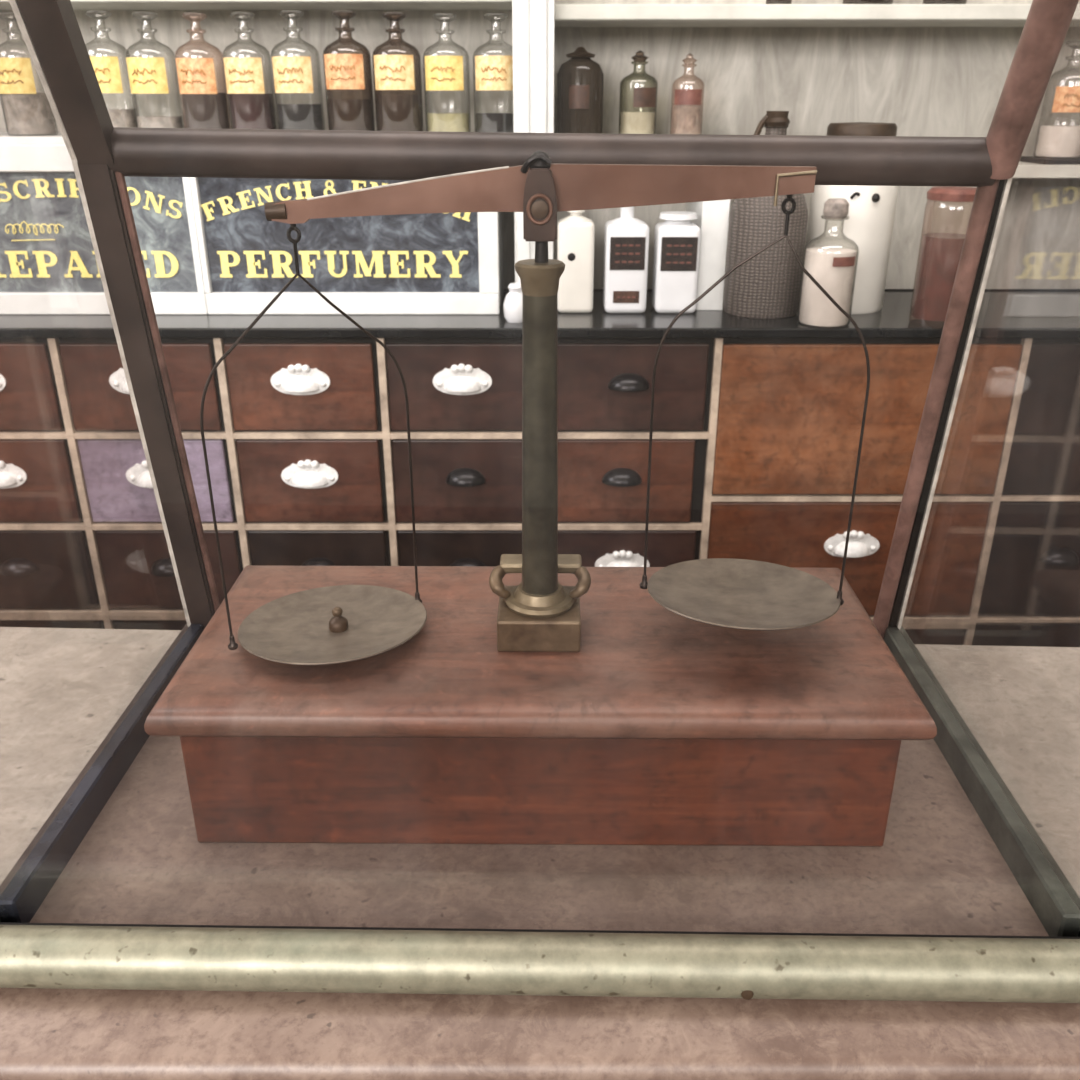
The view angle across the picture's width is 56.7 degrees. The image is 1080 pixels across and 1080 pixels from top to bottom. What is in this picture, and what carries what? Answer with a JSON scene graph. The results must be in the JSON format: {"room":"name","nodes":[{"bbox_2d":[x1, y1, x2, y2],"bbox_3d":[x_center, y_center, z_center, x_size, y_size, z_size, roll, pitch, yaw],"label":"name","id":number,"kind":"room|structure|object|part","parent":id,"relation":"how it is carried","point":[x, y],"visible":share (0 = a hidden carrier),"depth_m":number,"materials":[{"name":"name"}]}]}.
{"room":"pharmacy","nodes":[
{"label":"pharmacy","id":0,"kind":"room"},
{"bbox_3d":[0.000,1.298,0.489,6.000,0.050,5.050,0,24,0],"label":"floor","id":1,"kind":"structure","parent":0,"visible":0},
{"bbox_2d":[0,289,1079,646],"bbox_3d":[0.000,-0.013,2.192,3.500,0.979,0.577,0,24,0],"label":"base cabinet","id":2,"kind":"object","parent":1,"relation":"on","point":[755,441],"visible":0.48,"depth_m":1.85,"materials":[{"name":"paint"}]},
{"bbox_3d":[-1.008,-0.283,1.777,0.106,0.058,0.030,0,24,0],"label":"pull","id":3,"kind":"part","parent":2,"relation":"part of","materials":[{"name":"white ceramic"}]},
{"bbox_3d":[-1.008,-0.119,1.850,0.106,0.058,0.030,0,24,0],"label":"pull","id":4,"kind":"part","parent":2,"relation":"part of","materials":[{"name":"white ceramic"}]},
{"bbox_3d":[-1.008,0.054,1.923,0.074,0.030,0.031,0,24,0],"label":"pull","id":5,"kind":"part","parent":2,"relation":"part of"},
{"bbox_3d":[-1.008,-0.274,1.800,0.268,0.160,0.010,0,24,0],"label":"drawer","id":6,"kind":"part","parent":2,"relation":"part of","materials":[{"name":"brown wood"}]},
{"bbox_3d":[-1.008,-0.110,1.872,0.268,0.164,0.010,0,24,0],"label":"drawer","id":7,"kind":"part","parent":2,"relation":"part of","materials":[{"name":"brown wood"}]},
{"bbox_3d":[-1.008,0.058,1.946,0.268,0.168,0.010,0,24,0],"label":"drawer","id":8,"kind":"part","parent":2,"relation":"part of","materials":[{"name":"brown wood"}]},
{"bbox_3d":[-1.008,0.228,2.021,0.268,0.167,0.010,0,24,0],"label":"drawer","id":9,"kind":"part","parent":2,"relation":"part of","materials":[{"name":"brown wood"}]},
{"bbox_3d":[-0.717,-0.283,1.777,0.106,0.058,0.030,0,24,0],"label":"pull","id":10,"kind":"part","parent":2,"relation":"part of","materials":[{"name":"white ceramic"}]},
{"bbox_3d":[-0.717,-0.119,1.850,0.106,0.058,0.030,0,24,0],"label":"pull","id":11,"kind":"part","parent":2,"relation":"part of","materials":[{"name":"white ceramic"}]},
{"bbox_3d":[-0.717,-0.274,1.800,0.267,0.160,0.010,0,24,0],"label":"drawer","id":12,"kind":"part","parent":2,"relation":"part of","materials":[{"name":"brown wood"}]},
{"bbox_3d":[-0.717,0.228,2.021,0.267,0.167,0.010,0,24,0],"label":"drawer","id":13,"kind":"part","parent":2,"relation":"part of","materials":[{"name":"brown wood"}]},
{"bbox_3d":[-0.717,-0.110,1.872,0.267,0.164,0.010,0,24,0],"label":"drawer","id":14,"kind":"part","parent":2,"relation":"part of","materials":[{"name":"wood"}]},
{"bbox_3d":[-0.717,0.054,1.923,0.074,0.030,0.031,0,24,0],"label":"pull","id":15,"kind":"part","parent":2,"relation":"part of","materials":[{"name":"black metal"}]},
{"bbox_3d":[-0.717,0.058,1.946,0.267,0.168,0.010,0,24,0],"label":"drawer","id":16,"kind":"part","parent":2,"relation":"part of","materials":[{"name":"brown wood"}]},
{"bbox_3d":[-0.428,-0.274,1.800,0.262,0.160,0.010,0,24,0],"label":"drawer","id":17,"kind":"part","parent":2,"relation":"part of","materials":[{"name":"brown wood"}]},
{"bbox_3d":[-0.428,-0.283,1.777,0.106,0.058,0.030,0,24,0],"label":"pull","id":18,"kind":"part","parent":2,"relation":"part of","materials":[{"name":"white ceramic"}]},
{"bbox_3d":[-0.428,-0.119,1.850,0.106,0.058,0.030,0,24,0],"label":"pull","id":19,"kind":"part","parent":2,"relation":"part of","materials":[{"name":"white ceramic"}]},
{"bbox_3d":[-0.428,-0.110,1.872,0.262,0.164,0.010,0,24,0],"label":"drawer","id":20,"kind":"part","parent":2,"relation":"part of","materials":[{"name":"brown wood"}]},
{"bbox_3d":[-0.428,0.058,1.946,0.262,0.168,0.010,0,24,0],"label":"drawer","id":21,"kind":"part","parent":2,"relation":"part of","materials":[{"name":"brown wood"}]},
{"bbox_3d":[-0.428,0.054,1.923,0.074,0.030,0.031,0,24,0],"label":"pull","id":22,"kind":"part","parent":2,"relation":"part of","materials":[{"name":"black metal"}]},
{"bbox_3d":[-0.139,-0.274,1.800,0.269,0.160,0.010,0,24,0],"label":"drawer","id":23,"kind":"part","parent":2,"relation":"part of","materials":[{"name":"brown wood"}]},
{"bbox_3d":[-0.139,-0.110,1.872,0.269,0.164,0.010,0,24,0],"label":"drawer","id":24,"kind":"part","parent":2,"relation":"part of","materials":[{"name":"brown wood"}]},
{"bbox_3d":[-0.139,0.058,1.946,0.269,0.168,0.010,0,24,0],"label":"drawer","id":25,"kind":"part","parent":2,"relation":"part of","materials":[{"name":"brown wood"}]},
{"bbox_3d":[-0.139,-0.283,1.777,0.106,0.058,0.030,0,24,0],"label":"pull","id":26,"kind":"part","parent":2,"relation":"part of","materials":[{"name":"white ceramic"}]},
{"bbox_3d":[-0.139,-0.114,1.849,0.074,0.030,0.031,0,24,0],"label":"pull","id":27,"kind":"part","parent":2,"relation":"part of","materials":[{"name":"black metal"}]},
{"bbox_3d":[-0.139,0.054,1.923,0.074,0.030,0.031,0,24,0],"label":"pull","id":28,"kind":"part","parent":2,"relation":"part of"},
{"bbox_2d":[0,292,1079,337],"bbox_3d":[0.000,-0.432,1.906,3.500,0.018,0.362,0,24,0],"label":"countertop","id":29,"kind":"structure","parent":2,"relation":"on","point":[1001,314],"depth_m":1.76,"materials":[{"name":"black stone"}]},
{"bbox_2d":[0,133,207,314],"bbox_3d":[-0.959,-0.606,1.900,0.692,0.304,0.254,0,24,0],"label":"sign","id":30,"kind":"object","parent":29,"relation":"on","point":[48,263],"visible":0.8,"depth_m":1.80,"materials":[{"name":"white paint"},{"name":"black glass"},{"name":"gold paint"}]},
{"bbox_2d":[0,12,57,135],"bbox_3d":[-0.914,-0.819,1.764,0.084,0.196,0.086,0,24,0],"label":"bottle","id":31,"kind":"object","parent":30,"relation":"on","point":[27,111],"visible":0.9,"depth_m":1.75,"materials":[{"name":"clear glass"}]},
{"bbox_3d":[-0.950,-0.552,1.800,0.647,0.208,0.004,0,24,0],"label":"glass panel","id":32,"kind":"part","parent":30,"relation":"part of","materials":[{"name":"black glass"}]},
{"bbox_2d":[89,10,138,127],"bbox_3d":[-0.762,-0.820,1.763,0.082,0.198,0.084,0,24,0],"label":"bottle","id":33,"kind":"object","parent":30,"relation":"on","point":[106,68],"visible":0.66,"depth_m":1.74,"materials":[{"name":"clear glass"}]},
{"bbox_2d":[126,12,184,127],"bbox_3d":[-0.682,-0.819,1.764,0.082,0.196,0.084,0,24,0],"label":"bottle","id":34,"kind":"object","parent":30,"relation":"on","point":[147,75],"visible":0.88,"depth_m":1.74,"materials":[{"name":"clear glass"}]},
{"bbox_2d":[190,177,503,314],"bbox_3d":[-0.304,-0.606,1.900,0.617,0.304,0.254,0,24,0],"label":"sign","id":35,"kind":"object","parent":29,"relation":"on","point":[427,263],"visible":0.68,"depth_m":1.81,"materials":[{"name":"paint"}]},
{"bbox_2d":[175,13,231,128],"bbox_3d":[-0.597,-0.819,1.764,0.081,0.195,0.083,0,24,0],"label":"bottle","id":36,"kind":"object","parent":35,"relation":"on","point":[203,107],"visible":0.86,"depth_m":1.75,"materials":[{"name":"clear glass"}]},
{"bbox_2d":[223,12,277,128],"bbox_3d":[-0.514,-0.819,1.764,0.082,0.196,0.084,0,24,0],"label":"bottle","id":37,"kind":"object","parent":35,"relation":"on","point":[250,107],"visible":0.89,"depth_m":1.75,"materials":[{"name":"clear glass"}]},
{"bbox_2d":[271,10,324,129],"bbox_3d":[-0.429,-0.820,1.763,0.083,0.199,0.085,0,24,0],"label":"bottle","id":38,"kind":"object","parent":35,"relation":"on","point":[292,74],"visible":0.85,"depth_m":1.74,"materials":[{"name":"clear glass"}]},
{"bbox_2d":[424,13,470,131],"bbox_3d":[-0.165,-0.818,1.764,0.081,0.194,0.082,0,24,0],"label":"bottle","id":39,"kind":"object","parent":35,"relation":"on","point":[441,72],"visible":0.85,"depth_m":1.74,"materials":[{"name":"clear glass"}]},
{"bbox_2d":[473,13,513,132],"bbox_3d":[-0.076,-0.818,1.764,0.083,0.194,0.085,0,24,0],"label":"bottle","id":40,"kind":"object","parent":35,"relation":"on","point":[493,72],"visible":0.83,"depth_m":1.74,"materials":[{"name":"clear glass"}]},
{"bbox_2d":[503,283,522,322],"bbox_3d":[-0.043,-0.423,1.780,0.044,0.067,0.044,0,24,0],"label":"jar","id":41,"kind":"object","parent":29,"relation":"on","point":[512,304],"visible":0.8,"depth_m":1.76,"materials":[{"name":"white ceramic"}]},
{"bbox_3d":[-0.043,-0.450,1.769,0.028,0.009,0.028,0,24,0],"label":"lid","id":42,"kind":"part","parent":41,"relation":"part of","materials":[{"name":"white ceramic"}]},
{"bbox_2d":[0,0,1079,309],"bbox_3d":[0.000,-1.208,1.657,3.500,1.603,0.274,0,24,0],"label":"wall shelving","id":43,"kind":"object","parent":29,"relation":"on","point":[927,70],"visible":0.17,"depth_m":1.91,"materials":[{"name":"beige paint"}]},
{"bbox_3d":[-0.898,-0.972,1.795,1.704,0.025,0.170,0,24,0],"label":"shelf","id":44,"kind":"part","parent":43,"relation":"part of","materials":[{"name":"beige paint"}]},
{"bbox_2d":[323,10,374,130],"bbox_3d":[-0.338,-0.820,1.763,0.082,0.198,0.084,0,24,0],"label":"bottle","id":45,"kind":"object","parent":43,"relation":"on","point":[341,71],"visible":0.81,"depth_m":1.74,"materials":[{"name":"brown glass"}]},
{"bbox_2d":[372,12,423,130],"bbox_3d":[-0.252,-0.819,1.764,0.084,0.196,0.086,0,24,0],"label":"bottle","id":46,"kind":"object","parent":43,"relation":"on","point":[390,72],"visible":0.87,"depth_m":1.74,"materials":[{"name":"brown glass"}]},
{"bbox_2d":[557,47,603,132],"bbox_3d":[0.073,-0.812,1.817,0.084,0.151,0.084,0,24,0],"label":"jar","id":47,"kind":"object","parent":43,"relation":"on","point":[580,79],"visible":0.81,"depth_m":1.79,"materials":[{"name":"brown glass"}]},
{"bbox_3d":[0.073,-0.873,1.790,0.054,0.018,0.054,0,24,0],"label":"lid","id":48,"kind":"part","parent":47,"relation":"part of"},
{"bbox_2d":[619,50,657,133],"bbox_3d":[0.178,-0.805,1.809,0.068,0.145,0.068,0,24,0],"label":"bottle","id":49,"kind":"object","parent":43,"relation":"on","point":[629,122],"visible":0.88,"depth_m":1.80,"materials":[{"name":"clear glass"}]},
{"bbox_2d":[670,53,703,133],"bbox_3d":[0.267,-0.803,1.810,0.058,0.141,0.058,0,24,0],"label":"bottle","id":50,"kind":"object","parent":43,"relation":"on","point":[687,107],"visible":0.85,"depth_m":1.80,"materials":[{"name":"clear glass"}]},
{"bbox_3d":[0.319,-0.608,1.929,0.050,0.285,0.220,0,24,0],"label":"support panel","id":51,"kind":"part","parent":43,"relation":"part of","materials":[{"name":"white paint"}]},
{"bbox_2d":[766,0,791,3],"bbox_3d":[0.416,-0.988,1.723,0.050,0.120,0.050,0,24,0],"label":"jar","id":52,"kind":"object","parent":43,"relation":"on","point":[767,1],"visible":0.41,"depth_m":1.73,"materials":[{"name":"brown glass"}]},
{"bbox_3d":[0.887,-0.942,1.798,1.726,0.024,0.190,0,24,0],"label":"shelf","id":53,"kind":"part","parent":43,"relation":"part of","materials":[{"name":"beige paint"}]},
{"bbox_2d":[843,0,892,3],"bbox_3d":[0.572,-1.006,1.715,0.096,0.160,0.096,0,24,0],"label":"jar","id":54,"kind":"object","parent":43,"relation":"on","point":[844,1],"visible":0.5,"depth_m":1.72,"materials":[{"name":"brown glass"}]},
{"bbox_2d":[923,0,966,3],"bbox_3d":[0.706,-1.006,1.715,0.082,0.160,0.082,0,24,0],"label":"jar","id":55,"kind":"object","parent":43,"relation":"on","point":[924,1],"visible":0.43,"depth_m":1.72,"materials":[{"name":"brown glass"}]},
{"bbox_3d":[0.803,-0.591,1.925,0.018,0.258,0.240,0,24,0],"label":"support panel","id":56,"kind":"part","parent":43,"relation":"part of","materials":[{"name":"beige paint"}]},
{"bbox_3d":[1.281,-0.699,1.877,0.938,0.022,0.240,0,24,0],"label":"shelf","id":57,"kind":"part","parent":43,"relation":"part of","materials":[{"name":"beige paint"}]},
{"bbox_2d":[1020,156,1079,164],"bbox_3d":[1.022,-0.689,1.816,0.258,0.009,0.100,0,24,0],"label":"shelf","id":58,"kind":"object","parent":43,"relation":"on","point":[1030,159],"visible":0.81,"depth_m":1.77,"materials":[{"name":"metal"}]},
{"bbox_2d":[1033,51,1079,158],"bbox_3d":[0.938,-0.780,1.775,0.080,0.190,0.082,0,24,0],"label":"bottle","id":59,"kind":"object","parent":58,"relation":"on","point":[1054,142],"visible":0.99,"depth_m":1.77,"materials":[{"name":"clear glass"}]},
{"bbox_2d":[557,210,594,312],"bbox_3d":[0.065,-0.519,1.847,0.067,0.189,0.068,0,24,0],"label":"ceramic bottle","id":60,"kind":"object","parent":29,"relation":"on","point":[575,232],"visible":0.86,"depth_m":1.82,"materials":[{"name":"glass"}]},
{"bbox_2d":[603,207,648,312],"bbox_3d":[0.158,-0.525,1.844,0.077,0.203,0.079,0,24,0],"label":"ceramic bottle","id":61,"kind":"object","parent":29,"relation":"on","point":[626,237],"visible":0.84,"depth_m":1.81,"materials":[{"name":"white ceramic"}]},
{"bbox_2d":[652,211,700,312],"bbox_3d":[0.251,-0.514,1.849,0.077,0.177,0.079,0,24,0],"label":"ceramic jar","id":62,"kind":"object","parent":29,"relation":"on","point":[677,239],"visible":0.97,"depth_m":1.81,"materials":[{"name":"white ceramic"}]},
{"bbox_2d":[723,111,807,318],"bbox_3d":[0.412,-0.585,1.802,0.141,0.346,0.141,0,24,0],"label":"woven demijohn","id":63,"kind":"object","parent":29,"relation":"on","point":[766,286],"visible":0.73,"depth_m":1.78,"materials":[{"name":"grey wicker"}]},
{"bbox_2d":[797,198,858,326],"bbox_3d":[0.502,-0.480,1.731,0.091,0.210,0.092,0,24,0],"label":"bottle","id":64,"kind":"object","parent":29,"relation":"on","point":[833,268],"visible":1,"depth_m":1.71,"materials":[{"name":"clear glass"}]},
{"bbox_2d":[800,122,898,313],"bbox_3d":[0.576,-0.595,1.849,0.152,0.327,0.158,0,24,0],"label":"canister","id":65,"kind":"object","parent":29,"relation":"on","point":[869,221],"visible":0.53,"depth_m":1.80,"materials":[{"name":"white glazed ceramic"}]},
{"bbox_3d":[0.576,-0.731,1.792,0.120,0.034,0.120,0,24,0],"label":"lid","id":66,"kind":"part","parent":65,"relation":"part of","materials":[{"name":"brown metal"}]},
{"bbox_2d":[909,186,975,320],"bbox_3d":[0.700,-0.488,1.728,0.090,0.228,0.089,0,24,0],"label":"jar","id":67,"kind":"object","parent":29,"relation":"on","point":[940,253],"visible":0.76,"depth_m":1.71,"materials":[{"name":"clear glass"}]},
{"bbox_3d":[0.700,-0.584,1.686,0.090,0.018,0.089,0,24,0],"label":"lid","id":68,"kind":"part","parent":67,"relation":"part of","materials":[{"name":"red metal"}]},
{"bbox_3d":[0.152,-0.114,1.849,0.074,0.030,0.031,0,24,0],"label":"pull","id":69,"kind":"part","parent":2,"relation":"part of","materials":[{"name":"black metal"}]},
{"bbox_3d":[0.159,0.049,1.924,0.106,0.058,0.030,0,24,0],"label":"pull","id":70,"kind":"part","parent":2,"relation":"part of","materials":[{"name":"white ceramic"}]},
{"bbox_3d":[0.152,-0.110,1.872,0.266,0.164,0.010,0,24,0],"label":"drawer","id":71,"kind":"part","parent":2,"relation":"part of","materials":[{"name":"brown wood"}]},
{"bbox_3d":[0.159,0.058,1.946,0.279,0.168,0.010,0,24,0],"label":"drawer","id":72,"kind":"part","parent":2,"relation":"part of","materials":[{"name":"brown wood"}]},
{"bbox_3d":[0.159,-0.279,1.777,0.074,0.030,0.031,0,24,0],"label":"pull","id":73,"kind":"part","parent":2,"relation":"part of","materials":[{"name":"black metal"}]},
{"bbox_3d":[0.159,-0.274,1.800,0.279,0.160,0.010,0,24,0],"label":"drawer","id":74,"kind":"part","parent":2,"relation":"part of","materials":[{"name":"brown wood"}]},
{"bbox_3d":[0.587,0.038,1.938,0.528,0.241,0.010,0,24,0],"label":"drawer","id":75,"kind":"part","parent":2,"relation":"part of","materials":[{"name":"brown wood"}]},
{"bbox_3d":[0.598,0.011,1.907,0.106,0.058,0.030,0,24,0],"label":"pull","id":76,"kind":"part","parent":2,"relation":"part of","materials":[{"name":"white ceramic"}]},
{"bbox_3d":[0.587,-0.216,1.820,0.528,0.283,0.010,0,24,0],"label":"drawer","id":77,"kind":"part","parent":2,"relation":"part of","materials":[{"name":"brown wood"}]},
{"bbox_3d":[0.587,0.315,2.059,0.528,0.327,0.010,0,24,0],"label":"drawer","id":78,"kind":"part","parent":2,"relation":"part of","materials":[{"name":"brown wood"}]},
{"bbox_3d":[1.002,0.315,2.059,0.273,0.327,0.010,0,24,0],"label":"drawer","id":79,"kind":"part","parent":2,"relation":"part of","materials":[{"name":"black wood"}]},
{"bbox_3d":[1.002,0.038,1.938,0.273,0.241,0.010,0,24,0],"label":"drawer","id":80,"kind":"part","parent":2,"relation":"part of","materials":[{"name":"brown wood"}]},
{"bbox_3d":[1.002,-0.218,1.825,0.273,0.283,0.010,0,24,0],"label":"drawer","id":81,"kind":"part","parent":2,"relation":"part of","materials":[{"name":"brown wood"}]},
{"bbox_3d":[1.002,0.034,1.914,0.074,0.030,0.031,0,24,0],"label":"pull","id":82,"kind":"part","parent":2,"relation":"part of","materials":[{"name":"black metal"}]},
{"bbox_2d":[0,627,1079,1079],"bbox_3d":[0.000,0.577,0.947,4.400,0.900,0.541,0,24,0],"label":"countertop","id":83,"kind":"structure","parent":1,"relation":"on","point":[63,690],"depth_m":0.55,"materials":[{"name":"grey stone"}]},
{"bbox_2d":[0,0,1079,1002],"bbox_3d":[0.000,-0.101,0.614,0.720,0.611,0.405,0,24,1],"label":"display case","id":84,"kind":"object","parent":83,"relation":"on","point":[962,899],"visible":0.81,"depth_m":0.64,"materials":[{"name":"gold metal"}]},
{"bbox_3d":[-0.302,-0.325,0.610,0.024,0.184,0.103,0,24,1],"label":"post","id":85,"kind":"part","parent":84,"relation":"part of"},
{"bbox_3d":[-0.311,0.154,0.754,0.012,0.030,0.355,0,24,1],"label":"rail","id":86,"kind":"part","parent":84,"relation":"part of","materials":[{"name":"black metal"}]},
{"bbox_3d":[-0.303,-0.091,0.797,0.023,0.406,0.083,0,24,1],"label":"post","id":87,"kind":"part","parent":84,"relation":"part of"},
{"bbox_3d":[0.000,0.170,0.748,0.610,0.006,0.368,0,24,1],"label":"board","id":88,"kind":"part","parent":84,"relation":"part of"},
{"bbox_3d":[-0.004,0.238,0.561,0.720,0.033,0.033,0,24,1],"label":"rail","id":89,"kind":"part","parent":84,"relation":"part of","materials":[{"name":"gold metal"}]},
{"bbox_2d":[144,151,936,845],"bbox_3d":[0.001,-0.030,0.665,0.484,0.428,0.218,0,24,0],"label":"balance scale","id":90,"kind":"object","parent":84,"relation":"in","point":[540,695],"visible":1,"depth_m":0.65,"materials":[{"name":"brown wood"}]},
{"bbox_2d":[329,607,347,632],"bbox_3d":[-0.140,0.054,0.692,0.014,0.017,0.014,0,24,0],"label":"weight","id":91,"kind":"object","parent":90,"relation":"on","point":[338,623],"visible":1,"depth_m":0.69,"materials":[{"name":"brown metal"}]},
{"bbox_3d":[-0.140,0.050,0.691,0.007,0.007,0.007,0,24,0],"label":"knob","id":92,"kind":"part","parent":91,"relation":"part of","materials":[{"name":"gold metal"}]},
{"bbox_3d":[0.001,0.071,0.710,0.484,0.023,0.218,0,24,0],"label":"box lid","id":93,"kind":"part","parent":90,"relation":"part of","materials":[{"name":"brown wood"}]},
{"bbox_3d":[0.001,-0.173,0.594,0.008,0.018,0.008,0,24,0],"label":"stem","id":94,"kind":"part","parent":90,"relation":"part of","materials":[{"name":"black metal"}]},
{"bbox_3d":[0.305,-0.086,0.787,0.013,0.406,0.082,-1,24,-2],"label":"post","id":95,"kind":"part","parent":84,"relation":"part of","materials":[{"name":"brown wood"}]},
{"bbox_3d":[0.311,0.159,0.744,0.012,0.030,0.355,0,24,1],"label":"rail","id":96,"kind":"part","parent":84,"relation":"part of","materials":[{"name":"green metal"}]},
{"bbox_3d":[0.309,-0.318,0.601,0.026,0.195,0.110,0,24,1],"label":"post","id":97,"kind":"part","parent":84,"relation":"part of","materials":[{"name":"brown wood"}]}
]}

